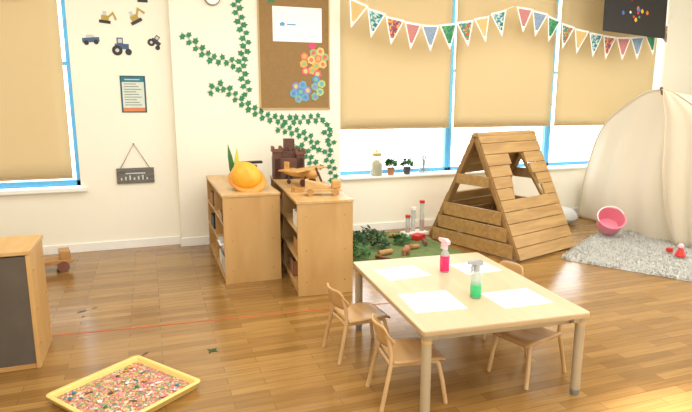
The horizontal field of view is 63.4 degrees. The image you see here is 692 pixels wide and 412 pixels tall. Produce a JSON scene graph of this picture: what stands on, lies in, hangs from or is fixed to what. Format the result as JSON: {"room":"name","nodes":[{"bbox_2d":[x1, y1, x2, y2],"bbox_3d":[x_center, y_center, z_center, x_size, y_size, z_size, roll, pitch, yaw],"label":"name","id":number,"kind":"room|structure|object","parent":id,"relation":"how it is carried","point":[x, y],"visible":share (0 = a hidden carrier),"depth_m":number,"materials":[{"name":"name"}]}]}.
{"room":"children's room","nodes":[
{"label":"children's room","id":0,"kind":"room"},
{"bbox_2d":[0,0,180,245],"bbox_3d":[-3.439,-1.157,5.574,3.280,3.400,0.180,-4,11,-19],"label":"wall","id":1,"kind":"structure","parent":0,"point":[109,210],"depth_m":5.89,"materials":[{"name":"paint"}]},
{"bbox_2d":[0,0,80,188],"bbox_3d":[-3.564,-1.330,5.551,1.548,2.349,0.060,-4,11,-19],"label":"window","id":2,"kind":"structure","parent":1,"relation":"in","point":[69,182],"depth_m":5.83,"materials":[{"name":"blue metal"}]},
{"bbox_2d":[0,0,72,181],"bbox_3d":[-3.570,-1.353,5.479,1.455,2.248,0.052,-4,11,-19],"label":"roller blind","id":3,"kind":"object","parent":2,"relation":"attached to","point":[34,129],"visible":1,"depth_m":5.65,"materials":[{"name":"fabric"}]},
{"bbox_2d":[0,186,87,194],"bbox_3d":[-3.522,-0.137,5.668,1.660,0.040,0.150,-4,11,-19],"label":"trim","id":4,"kind":"structure","parent":1,"relation":"attached to","point":[67,188],"depth_m":5.75,"materials":[{"name":"white paint"}]},
{"bbox_2d":[82,34,99,44],"bbox_3d":[-2.587,-1.686,5.678,0.165,0.106,0.006,-4,11,-19],"label":"sticker","id":5,"kind":"object","parent":1,"relation":"attached to","point":[89,38],"visible":1,"depth_m":5.67,"materials":[{"name":"paper"}]},
{"bbox_2d":[99,11,116,23],"bbox_3d":[-2.422,-1.918,5.693,0.173,0.127,0.006,-4,11,-19],"label":"sticker","id":6,"kind":"object","parent":1,"relation":"attached to","point":[104,18],"visible":1,"depth_m":5.69,"materials":[{"name":"yellow paper"}]},
{"bbox_2d":[43,236,179,254],"bbox_3d":[-3.414,0.485,5.787,3.264,0.095,0.018,-4,11,-19],"label":"baseboard","id":7,"kind":"structure","parent":1,"relation":"attached to","point":[173,240],"depth_m":6.09,"materials":[{"name":"white paint"}]},
{"bbox_2d":[112,37,131,54],"bbox_3d":[-2.316,-1.646,5.781,0.192,0.178,0.009,-4,11,-19],"label":"sticker","id":8,"kind":"object","parent":1,"relation":"attached to","point":[117,49],"visible":1,"depth_m":5.78,"materials":[{"name":"blue paper"}]},
{"bbox_2d":[119,76,146,112],"bbox_3d":[-2.238,-1.177,5.898,0.250,0.380,0.008,-4,11,-19],"label":"poster","id":9,"kind":"object","parent":1,"relation":"attached to","point":[132,88],"visible":1,"depth_m":5.89,"materials":[{"name":"white paper"}]},
{"bbox_2d":[116,143,154,183],"bbox_3d":[-2.269,-0.460,6.016,0.380,0.430,0.024,-4,11,-19],"label":"sign","id":10,"kind":"object","parent":1,"relation":"attached to","point":[146,174],"visible":1,"depth_m":6.03,"materials":[{"name":"grey wood"}]},
{"bbox_2d":[128,8,144,25],"bbox_3d":[-2.159,-1.956,5.780,0.166,0.185,0.006,-4,11,-19],"label":"sticker","id":11,"kind":"object","parent":1,"relation":"attached to","point":[135,19],"visible":1,"depth_m":5.78,"materials":[{"name":"yellow paper"}]},
{"bbox_2d":[148,35,160,49],"bbox_3d":[-2.011,-1.717,5.877,0.136,0.156,0.009,-4,11,-19],"label":"sticker","id":12,"kind":"object","parent":1,"relation":"attached to","point":[153,41],"visible":1,"depth_m":5.88,"materials":[{"name":"black paper"}]},
{"bbox_2d":[0,214,691,411],"bbox_3d":[1.916,1.092,3.102,11.900,0.100,9.500,-4,11,-19],"label":"floor","id":13,"kind":"structure","parent":0,"point":[637,349],"depth_m":3.73,"materials":[{"name":"brown wood"}]},
{"bbox_2d":[0,234,51,372],"bbox_3d":[-2.419,0.617,3.367,1.062,0.736,0.442,-4,11,-19],"label":"base cabinet","id":14,"kind":"object","parent":13,"relation":"on","point":[25,324],"visible":1,"depth_m":3.34,"materials":[{"name":"brown wood"}]},
{"bbox_2d":[44,247,72,272],"bbox_3d":[-2.832,0.526,5.301,0.429,0.195,0.239,-6,12,-31],"label":"truck","id":15,"kind":"object","parent":13,"relation":"on","point":[62,261],"visible":0.54,"depth_m":5.29,"materials":[{"name":"brown wood"}]},
{"bbox_2d":[46,355,199,411],"bbox_3d":[-1.213,1.019,3.082,0.587,0.050,0.587,7,13,33],"label":"tray","id":16,"kind":"object","parent":13,"relation":"on","point":[193,381],"visible":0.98,"depth_m":3.15,"materials":[{"name":"yellow plastic"}]},
{"bbox_2d":[56,362,189,411],"bbox_3d":[-1.213,1.018,3.081,0.525,0.014,0.525,7,13,33],"label":"rice","id":17,"kind":"object","parent":16,"relation":"in","point":[100,387],"visible":0.96,"depth_m":3.08,"materials":[{"name":"multicoloured food"}]},
{"bbox_2d":[52,303,387,335],"bbox_3d":[-0.661,0.828,4.224,3.410,0.002,0.012,-3,11,-15],"label":"tape","id":18,"kind":"object","parent":13,"relation":"on","point":[380,303],"visible":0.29,"depth_m":4.10,"materials":[{"name":"red plastic"}]},
{"bbox_2d":[206,175,281,284],"bbox_3d":[-1.044,0.168,5.564,0.512,0.800,1.362,-4,11,-19],"label":"storage cabinet","id":19,"kind":"object","parent":13,"relation":"on","point":[250,228],"visible":0.88,"depth_m":4.96,"materials":[{"name":"brown wood"}]},
{"bbox_2d":[210,190,214,205],"bbox_3d":[-1.287,-0.087,5.780,0.200,0.120,0.250,-4,11,-19],"label":"storage box","id":20,"kind":"object","parent":19,"relation":"on","point":[212,199],"visible":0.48,"depth_m":5.70,"materials":[{"name":"wood"}]},
{"bbox_2d":[211,213,215,228],"bbox_3d":[-1.287,0.148,5.824,0.200,0.120,0.250,-4,11,-19],"label":"storage box","id":21,"kind":"object","parent":19,"relation":"on","point":[213,222],"visible":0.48,"depth_m":5.73,"materials":[{"name":"black plastic"}]},
{"bbox_2d":[208,199,222,223],"bbox_3d":[-1.054,0.031,5.535,0.478,0.018,1.306,-4,11,-19],"label":"shelf","id":22,"kind":"object","parent":19,"relation":"attached to","point":[216,209],"depth_m":5.46,"materials":[{"name":"brown wood"}]},
{"bbox_2d":[209,220,223,250],"bbox_3d":[-1.054,0.267,5.579,0.478,0.018,1.306,-4,11,-19],"label":"shelf","id":23,"kind":"object","parent":19,"relation":"attached to","point":[218,233],"depth_m":5.50,"materials":[{"name":"brown wood"}]},
{"bbox_2d":[219,209,222,221],"bbox_3d":[-1.028,0.080,5.030,0.200,0.070,0.240,-4,11,-19],"label":"tray","id":24,"kind":"object","parent":19,"relation":"on","point":[220,210],"visible":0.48,"depth_m":4.99,"materials":[{"name":"brown wood"}]},
{"bbox_2d":[219,248,223,263],"bbox_3d":[-1.108,0.486,5.370,0.180,0.120,0.220,-4,11,-19],"label":"storage box","id":25,"kind":"object","parent":19,"relation":"on","point":[221,249],"visible":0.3,"depth_m":5.38,"materials":[{"name":"white paint"}]},
{"bbox_2d":[221,252,224,272],"bbox_3d":[-1.018,0.518,5.117,0.200,0.150,0.250,-4,11,-19],"label":"storage box","id":26,"kind":"object","parent":19,"relation":"on","point":[222,253],"visible":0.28,"depth_m":5.10,"materials":[{"name":"white plastic"}]},
{"bbox_2d":[228,146,238,171],"bbox_3d":[-1.061,-0.395,5.330,0.095,0.394,0.089,3,11,18],"label":"prop","id":27,"kind":"object","parent":19,"relation":"on","point":[232,164],"visible":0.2,"depth_m":5.30,"materials":[{"name":"plastic"}]},
{"bbox_2d":[228,161,265,191],"bbox_3d":[-0.889,-0.267,5.054,0.356,0.272,0.288,8,13,37],"label":"hard hat","id":28,"kind":"object","parent":19,"relation":"on","point":[244,176],"visible":1,"depth_m":4.96,"materials":[{"name":"yellow plastic"}]},
{"bbox_2d":[239,160,262,166],"bbox_3d":[-0.990,-0.344,5.575,0.317,0.202,0.132,-5,12,-25],"label":"toy digger","id":29,"kind":"object","parent":19,"relation":"on","point":[258,161],"visible":0.12,"depth_m":5.57,"materials":[{"name":"plastic"}]},
{"bbox_2d":[270,175,353,296],"bbox_3d":[-0.379,0.200,5.397,0.477,0.800,1.662,-3,11,-15],"label":"storage cabinet","id":30,"kind":"object","parent":13,"relation":"on","point":[323,231],"visible":0.73,"depth_m":4.63,"materials":[{"name":"brown wood"}]},
{"bbox_2d":[271,138,305,178],"bbox_3d":[-0.612,-0.498,5.854,0.348,0.402,0.276,-3,11,-13],"label":"castle","id":31,"kind":"object","parent":30,"relation":"on","point":[289,153],"visible":0.93,"depth_m":5.75},
{"bbox_2d":[280,198,296,232],"bbox_3d":[-0.389,0.063,5.368,0.443,0.018,1.606,-3,11,-15],"label":"shelf","id":32,"kind":"object","parent":30,"relation":"attached to","point":[287,214],"depth_m":5.23,"materials":[{"name":"brown wood"}]},
{"bbox_2d":[280,220,297,261],"bbox_3d":[-0.389,0.298,5.413,0.443,0.018,1.606,-3,11,-15],"label":"shelf","id":33,"kind":"object","parent":30,"relation":"attached to","point":[287,238],"depth_m":5.27,"materials":[{"name":"brown wood"}]},
{"bbox_2d":[288,254,297,275],"bbox_3d":[-0.395,0.529,5.113,0.220,0.130,0.260,-3,11,-15],"label":"storage box","id":34,"kind":"object","parent":30,"relation":"on","point":[293,264],"visible":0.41,"depth_m":5.00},
{"bbox_2d":[293,209,296,226],"bbox_3d":[-0.318,0.105,4.738,0.220,0.130,0.260,-3,11,-15],"label":"storage box","id":35,"kind":"object","parent":30,"relation":"on","point":[294,210],"visible":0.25,"depth_m":4.75,"materials":[{"name":"white paint"}]},
{"bbox_2d":[293,236,296,253],"bbox_3d":[-0.318,0.341,4.782,0.220,0.130,0.260,-3,11,-15],"label":"storage box","id":36,"kind":"object","parent":30,"relation":"on","point":[294,237],"visible":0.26,"depth_m":4.79,"materials":[{"name":"brown wood"}]},
{"bbox_2d":[291,186,303,192],"bbox_3d":[-0.404,-0.154,4.981,0.160,0.049,0.070,-8,13,-36],"label":"wedge","id":37,"kind":"object","parent":30,"relation":"on","point":[293,189],"visible":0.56,"depth_m":4.93,"materials":[{"name":"brown wood"}]},
{"bbox_2d":[278,162,325,186],"bbox_3d":[-0.425,-0.307,5.348,0.406,0.214,0.510,6,12,30],"label":"toy aeroplane","id":38,"kind":"object","parent":30,"relation":"on","point":[311,172],"visible":0.97,"depth_m":5.28,"materials":[{"name":"brown wood"}]},
{"bbox_2d":[303,179,341,195],"bbox_3d":[-0.200,-0.161,4.793,0.325,0.133,0.133,-1,11,-5],"label":"toy truck","id":39,"kind":"object","parent":30,"relation":"on","point":[311,186],"visible":1,"depth_m":4.74,"materials":[{"name":"brown wood"}]},
{"bbox_2d":[322,283,389,364],"bbox_3d":[0.070,0.716,3.600,0.387,0.459,0.293,-5,12,-23],"label":"child chair","id":40,"kind":"object","parent":13,"relation":"on","point":[357,313],"visible":0.94,"depth_m":3.54,"materials":[{"name":"brown wood"}]},
{"bbox_2d":[366,313,447,411],"bbox_3d":[0.328,0.819,3.057,0.387,0.459,0.293,-3,11,-13],"label":"child chair","id":41,"kind":"object","parent":13,"relation":"on","point":[402,352],"visible":0.91,"depth_m":2.98,"materials":[{"name":"brown wood"}]},
{"bbox_2d":[353,230,462,262],"bbox_3d":[0.462,0.454,6.183,1.250,0.008,1.250,-5,12,-23],"label":"play mat","id":42,"kind":"object","parent":13,"relation":"on","point":[433,248],"visible":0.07,"depth_m":6.07,"materials":[{"name":"green fabric"}]},
{"bbox_2d":[353,231,368,247],"bbox_3d":[0.082,0.366,6.079,0.336,0.192,0.331,1,11,7],"label":"artificial plant","id":43,"kind":"object","parent":42,"relation":"on","point":[359,236],"visible":0.54,"depth_m":6.04,"materials":[{"name":"green plastic"}]},
{"bbox_2d":[353,245,370,257],"bbox_3d":[0.123,0.463,5.739,0.278,0.130,0.268,0,11,1],"label":"artificial plant","id":44,"kind":"object","parent":42,"relation":"on","point":[356,248],"visible":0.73,"depth_m":5.71,"materials":[{"name":"green plastic"}]},
{"bbox_2d":[354,224,386,239],"bbox_3d":[0.268,0.308,6.440,0.384,0.173,0.346,-1,11,-7],"label":"artificial plant","id":45,"kind":"object","parent":42,"relation":"on","point":[370,231],"visible":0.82,"depth_m":6.38,"materials":[{"name":"green plastic"}]},
{"bbox_2d":[370,237,390,248],"bbox_3d":[0.367,0.404,6.090,0.219,0.114,0.245,6,12,29],"label":"artificial plant","id":46,"kind":"object","parent":42,"relation":"on","point":[384,241],"visible":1,"depth_m":6.09,"materials":[{"name":"green plastic"}]},
{"bbox_2d":[375,254,390,259],"bbox_3d":[0.372,0.526,5.658,0.043,0.044,0.180,-10,15,-43],"label":"log","id":47,"kind":"object","parent":42,"relation":"on","point":[380,257],"visible":0.71,"depth_m":5.65,"materials":[{"name":"brown wood"}]},
{"bbox_2d":[377,248,392,255],"bbox_3d":[0.410,0.482,5.847,0.180,0.060,0.058,-8,13,-36],"label":"log","id":48,"kind":"object","parent":42,"relation":"on","point":[386,251],"visible":0.86,"depth_m":5.82,"materials":[{"name":"brown wood"}]},
{"bbox_2d":[389,233,401,237],"bbox_3d":[0.595,0.344,6.577,0.180,0.060,0.058,1,11,4],"label":"log","id":49,"kind":"object","parent":42,"relation":"on","point":[390,234],"visible":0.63,"depth_m":6.56,"materials":[{"name":"brown wood"}]},
{"bbox_2d":[392,232,411,243],"bbox_3d":[0.623,0.364,6.302,0.236,0.114,0.265,2,11,11],"label":"artificial plant","id":50,"kind":"object","parent":42,"relation":"on","point":[396,237],"visible":1,"depth_m":6.27,"materials":[{"name":"green plastic"}]},
{"bbox_2d":[401,244,412,255],"bbox_3d":[0.642,0.458,5.847,0.164,0.110,0.056,-9,14,-39],"label":"animal","id":51,"kind":"object","parent":42,"relation":"on","point":[405,250],"visible":1,"depth_m":5.82},
{"bbox_2d":[403,244,419,248],"bbox_3d":[0.710,0.443,6.076,0.180,0.052,0.051,-5,12,-25],"label":"log","id":52,"kind":"object","parent":42,"relation":"on","point":[415,246],"visible":0.7,"depth_m":6.07,"materials":[{"name":"brown wood"}]},
{"bbox_2d":[400,200,428,236],"bbox_3d":[0.823,0.142,6.706,0.300,0.410,0.180,-6,12,-29],"label":"stacking toy","id":53,"kind":"object","parent":42,"relation":"on","point":[408,231],"visible":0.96,"depth_m":6.72,"materials":[{"name":"white paint"}]},
{"bbox_2d":[409,232,424,240],"bbox_3d":[0.830,0.356,6.512,0.120,0.060,0.160,10,14,41],"label":"block","id":54,"kind":"object","parent":42,"relation":"on","point":[417,236],"visible":0.86,"depth_m":6.46,"materials":[{"name":"red plastic"}]},
{"bbox_2d":[422,238,427,245],"bbox_3d":[0.881,0.405,6.281,0.049,0.050,0.180,0,11,2],"label":"log","id":55,"kind":"object","parent":42,"relation":"on","point":[424,241],"visible":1,"depth_m":6.21,"materials":[{"name":"brown wood"}]},
{"bbox_2d":[353,252,589,411],"bbox_3d":[0.678,0.719,3.501,0.969,0.485,1.254,-3,11,-15],"label":"table","id":56,"kind":"object","parent":13,"relation":"on","point":[482,315],"visible":0.85,"depth_m":3.08,"materials":[{"name":"brown wood"}]},
{"bbox_2d":[373,265,430,280],"bbox_3d":[0.367,0.438,3.678,0.300,0.002,0.240,-5,12,-23],"label":"sheet","id":57,"kind":"object","parent":56,"relation":"on","point":[404,272],"visible":1,"depth_m":3.68,"materials":[{"name":"white paper"}]},
{"bbox_2d":[398,290,466,312],"bbox_3d":[0.481,0.536,3.158,0.300,0.002,0.300,-3,11,-13],"label":"sheet","id":58,"kind":"object","parent":56,"relation":"on","point":[420,302],"visible":1,"depth_m":3.15,"materials":[{"name":"white paper"}]},
{"bbox_2d":[438,237,450,271],"bbox_3d":[0.644,0.321,3.694,0.064,0.225,0.100,-6,12,-29],"label":"spray bottle","id":59,"kind":"object","parent":56,"relation":"on","point":[444,258],"visible":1,"depth_m":3.67,"materials":[{"name":"pink plastic"}]},
{"bbox_2d":[467,258,483,298],"bbox_3d":[0.732,0.414,3.191,0.102,0.229,0.065,-6,12,-29],"label":"spray bottle","id":60,"kind":"object","parent":56,"relation":"on","point":[475,287],"visible":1,"depth_m":3.18,"materials":[{"name":"green plastic"}]},
{"bbox_2d":[450,262,501,273],"bbox_3d":[0.874,0.416,3.794,0.260,0.002,0.240,-4,11,-19],"label":"sheet","id":61,"kind":"object","parent":56,"relation":"on","point":[464,267],"visible":0.57,"depth_m":3.77,"materials":[{"name":"white paper"}]},
{"bbox_2d":[481,288,552,307],"bbox_3d":[0.975,0.526,3.210,0.310,0.002,0.250,-3,11,-17],"label":"sheet","id":62,"kind":"object","parent":56,"relation":"on","point":[517,297],"visible":0.86,"depth_m":3.20,"materials":[{"name":"white paper"}]},
{"bbox_2d":[428,130,575,260],"bbox_3d":[1.749,-0.208,6.278,1.020,1.252,1.298,-8,13,-36],"label":"wooden playhouse","id":63,"kind":"object","parent":13,"relation":"on","point":[493,211],"visible":1,"depth_m":6.02,"materials":[{"name":"brown wood"}]},
{"bbox_2d":[482,260,523,339],"bbox_3d":[1.044,0.646,3.970,0.387,0.459,0.293,-5,12,-25],"label":"child chair","id":64,"kind":"object","parent":13,"relation":"on","point":[517,268],"visible":0.16,"depth_m":4.00,"materials":[{"name":"brown wood"}]},
{"bbox_2d":[487,325,565,389],"bbox_3d":[1.084,0.769,3.321,0.387,0.459,0.293,-8,13,-35],"label":"child chair","id":65,"kind":"object","parent":13,"relation":"on","point":[530,338],"visible":0.41,"depth_m":3.26,"materials":[{"name":"brown wood"}]},
{"bbox_2d":[562,206,577,223],"bbox_3d":[2.858,0.115,7.407,0.371,0.213,0.474,9,14,38],"label":"floor cushion","id":66,"kind":"object","parent":13,"relation":"on","point":[571,216],"visible":0.41,"depth_m":7.27,"materials":[{"name":"white fabric"}]},
{"bbox_2d":[562,229,691,281],"bbox_3d":[3.466,0.415,6.282,1.396,0.042,2.565,8,14,38],"label":"shaggy rug","id":67,"kind":"object","parent":13,"relation":"on","point":[632,251],"visible":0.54,"depth_m":5.79,"materials":[{"name":"white carpet"}]},
{"bbox_2d":[597,206,626,234],"bbox_3d":[3.110,0.173,6.561,0.321,0.332,0.333,6,12,29],"label":"tub","id":68,"kind":"object","parent":67,"relation":"on","point":[610,219],"visible":1,"depth_m":6.61,"materials":[{"name":"pink plastic"}]},
{"bbox_2d":[666,247,672,252],"bbox_3d":[3.377,0.457,5.845,0.070,0.045,0.070,-4,11,-19],"label":"cup","id":69,"kind":"object","parent":67,"relation":"on","point":[668,249],"visible":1,"depth_m":5.82,"materials":[{"name":"red plastic"}]},
{"bbox_2d":[674,243,685,256],"bbox_3d":[3.392,0.444,5.675,0.110,0.133,0.110,-9,14,-39],"label":"toy","id":70,"kind":"object","parent":67,"relation":"on","point":[680,252],"visible":1,"depth_m":5.65,"materials":[{"name":"red plastic"}]},
{"bbox_2d":[578,87,691,248],"bbox_3d":[4.731,-0.599,7.055,2.915,1.749,2.171,-4,11,-19],"label":"tent","id":71,"kind":"object","parent":13,"relation":"on","point":[639,164],"visible":0.9,"depth_m":6.58,"materials":[{"name":"white fabric"}]},
{"bbox_2d":[168,0,691,237],"bbox_3d":[2.006,-1.500,7.390,8.220,3.400,0.300,-4,11,-19],"label":"wall","id":72,"kind":"structure","parent":0,"point":[206,125],"depth_m":6.25,"materials":[{"name":"paint"}]},
{"bbox_2d":[179,32,235,69],"bbox_3d":[-1.467,-1.644,5.954,0.579,0.387,0.006,-4,11,-19],"label":"ivy garland","id":73,"kind":"object","parent":72,"relation":"attached to","point":[202,47],"visible":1,"depth_m":5.95},
{"bbox_2d":[205,0,219,5],"bbox_3d":[-1.401,-2.188,5.862,0.170,0.170,0.036,-4,11,-19],"label":"wall clock","id":74,"kind":"object","parent":72,"relation":"attached to","point":[209,2],"visible":1,"depth_m":5.86,"materials":[{"name":"white paint"}]},
{"bbox_2d":[230,0,252,96],"bbox_3d":[-1.133,-1.731,6.057,0.243,1.092,0.007,-4,11,-19],"label":"ivy garland","id":75,"kind":"object","parent":72,"relation":"attached to","point":[237,21],"visible":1,"depth_m":6.07},
{"bbox_2d":[208,79,324,125],"bbox_3d":[-0.868,-1.147,6.262,1.341,0.523,0.007,-4,11,-19],"label":"ivy garland","id":76,"kind":"object","parent":72,"relation":"attached to","point":[229,88],"visible":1,"depth_m":6.25},
{"bbox_2d":[257,0,329,108],"bbox_3d":[-0.573,-1.811,6.236,0.814,1.444,0.022,-4,11,-19],"label":"notice board","id":77,"kind":"object","parent":72,"relation":"attached to","point":[279,61],"visible":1,"depth_m":6.25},
{"bbox_2d":[272,6,321,42],"bbox_3d":[-0.538,-2.009,6.204,0.560,0.370,0.003,-4,11,-19],"label":"paper","id":78,"kind":"object","parent":77,"relation":"attached to","point":[290,24],"visible":1,"depth_m":6.20,"materials":[{"name":"white paper"}]},
{"bbox_2d":[290,75,324,102],"bbox_3d":[-0.434,-1.328,6.368,0.422,0.313,0.006,-4,11,-19],"label":"paper flower","id":79,"kind":"object","parent":77,"relation":"attached to","point":[300,91],"visible":1,"depth_m":6.37,"materials":[{"name":"paper"}]},
{"bbox_2d":[309,43,314,49],"bbox_3d":[-0.382,-1.793,6.300,0.078,0.078,0.004,-4,11,-19],"label":"heart","id":80,"kind":"object","parent":77,"relation":"attached to","point":[312,46],"visible":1,"depth_m":6.30,"materials":[{"name":"pink paper"}]},
{"bbox_2d":[300,47,328,76],"bbox_3d":[-0.357,-1.622,6.340,0.342,0.343,0.006,-4,11,-19],"label":"paper flower","id":81,"kind":"object","parent":77,"relation":"attached to","point":[317,58],"visible":1,"depth_m":6.34,"materials":[{"name":"paper"}]},
{"bbox_2d":[275,124,322,151],"bbox_3d":[-0.539,-0.778,6.449,0.561,0.371,0.007,-4,11,-19],"label":"ivy garland","id":82,"kind":"object","parent":72,"relation":"attached to","point":[297,129],"visible":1,"depth_m":6.45},
{"bbox_2d":[295,142,323,169],"bbox_3d":[-0.432,-0.579,6.525,0.364,0.347,0.006,-4,11,-19],"label":"ivy garland","id":83,"kind":"object","parent":72,"relation":"attached to","point":[302,145],"visible":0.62,"depth_m":6.53},
{"bbox_2d":[321,122,337,182],"bbox_3d":[-0.179,-0.568,6.618,0.252,0.856,0.006,-4,11,-19],"label":"ivy garland","id":84,"kind":"object","parent":72,"relation":"attached to","point":[329,129],"visible":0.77,"depth_m":6.59},
{"bbox_2d":[180,208,578,246],"bbox_3d":[2.052,0.151,7.547,8.235,0.095,0.018,-4,11,-19],"label":"baseboard","id":85,"kind":"structure","parent":72,"relation":"attached to","point":[192,241],"depth_m":6.97,"materials":[{"name":"white paint"}]},
{"bbox_2d":[340,128,448,174],"bbox_3d":[0.593,-1.588,6.955,1.557,2.364,0.060,-4,11,-19],"label":"window","id":86,"kind":"structure","parent":72,"relation":"in","point":[445,130],"depth_m":7.30,"materials":[{"name":"blue metal"}]},
{"bbox_2d":[340,0,452,129],"bbox_3d":[0.612,-1.835,6.784,1.475,1.788,0.052,-4,11,-19],"label":"roller blind","id":87,"kind":"object","parent":72,"relation":"attached to","point":[384,84],"visible":0.8,"depth_m":6.79,"materials":[{"name":"fabric"}]},
{"bbox_2d":[349,0,513,50],"bbox_3d":[1.045,-2.091,6.524,2.128,0.565,0.043,-4,11,-19],"label":"bunting","id":88,"kind":"object","parent":72,"relation":"attached to","point":[357,8],"visible":1,"depth_m":6.50,"materials":[{"name":"multicoloured fabric"}]},
{"bbox_2d":[340,164,586,179],"bbox_3d":[2.223,-0.491,7.583,4.908,0.025,0.240,-4,11,-19],"label":"trim","id":89,"kind":"structure","parent":72,"relation":"attached to","point":[557,167],"depth_m":7.09,"materials":[{"name":"white paint"}]},
{"bbox_2d":[371,150,381,174],"bbox_3d":[0.375,-0.535,6.893,0.157,0.317,0.154,-4,11,-19],"label":"jar","id":90,"kind":"object","parent":89,"relation":"on","point":[376,165],"visible":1,"depth_m":6.85,"materials":[{"name":"clear glass"}]},
{"bbox_2d":[384,158,397,174],"bbox_3d":[0.561,-0.496,6.957,0.189,0.216,0.175,-4,11,-19],"label":"potted plant","id":91,"kind":"object","parent":89,"relation":"on","point":[389,162],"visible":1,"depth_m":6.92,"materials":[{"name":"green plant"}]},
{"bbox_2d":[399,158,414,173],"bbox_3d":[0.765,-0.506,7.024,0.188,0.212,0.176,-4,11,-19],"label":"potted plant","id":92,"kind":"object","parent":89,"relation":"on","point":[406,169],"visible":1,"depth_m":7.00,"materials":[{"name":"green plant"}]},
{"bbox_2d":[421,152,427,171],"bbox_3d":[0.989,-0.548,7.109,0.125,0.263,0.123,-4,11,-19],"label":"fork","id":93,"kind":"object","parent":89,"relation":"on","point":[423,156],"visible":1,"depth_m":7.10,"materials":[{"name":"white plastic"}]},
{"bbox_2d":[447,0,547,169],"bbox_3d":[2.069,-1.685,7.464,1.568,2.364,0.060,-4,11,-19],"label":"window","id":94,"kind":"structure","parent":72,"relation":"in","point":[545,128],"depth_m":7.30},
{"bbox_2d":[453,0,557,127],"bbox_3d":[2.076,-1.930,7.289,1.500,1.788,0.052,-4,11,-19],"label":"roller blind","id":95,"kind":"object","parent":94,"relation":"attached to","point":[505,80],"visible":0.9,"depth_m":7.29,"materials":[{"name":"fabric"}]},
{"bbox_2d":[546,0,588,165],"bbox_3d":[3.649,-1.788,8.009,1.777,2.364,0.060,-4,11,-19],"label":"window","id":96,"kind":"structure","parent":72,"relation":"in","point":[554,71],"depth_m":7.85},
{"bbox_2d":[553,0,657,125],"bbox_3d":[3.657,-2.034,7.834,1.710,1.788,0.052,-4,11,-19],"label":"roller blind","id":97,"kind":"object","parent":96,"relation":"attached to","point":[590,89],"visible":0.66,"depth_m":7.78,"materials":[{"name":"fabric"}]},
{"bbox_2d":[516,6,678,59],"bbox_3d":[3.319,-2.271,7.312,2.623,0.702,0.052,-4,11,-20],"label":"bunting","id":98,"kind":"object","parent":72,"relation":"attached to","point":[539,18],"visible":0.84,"depth_m":7.24,"materials":[{"name":"multicoloured fabric"}]},
{"bbox_3d":[1.916,-2.347,2.451,11.900,0.100,9.500,-4,11,-19],"label":"ceiling","id":99,"kind":"structure","parent":0,"visible":0},
{"bbox_2d":[603,0,667,38],"bbox_3d":[3.750,-2.691,7.223,1.131,0.999,0.075,-4,12,-22],"label":"display","id":100,"kind":"object","parent":99,"relation":"hanging from","point":[647,18],"visible":1,"depth_m":7.25,"materials":[{"name":"plastic"}]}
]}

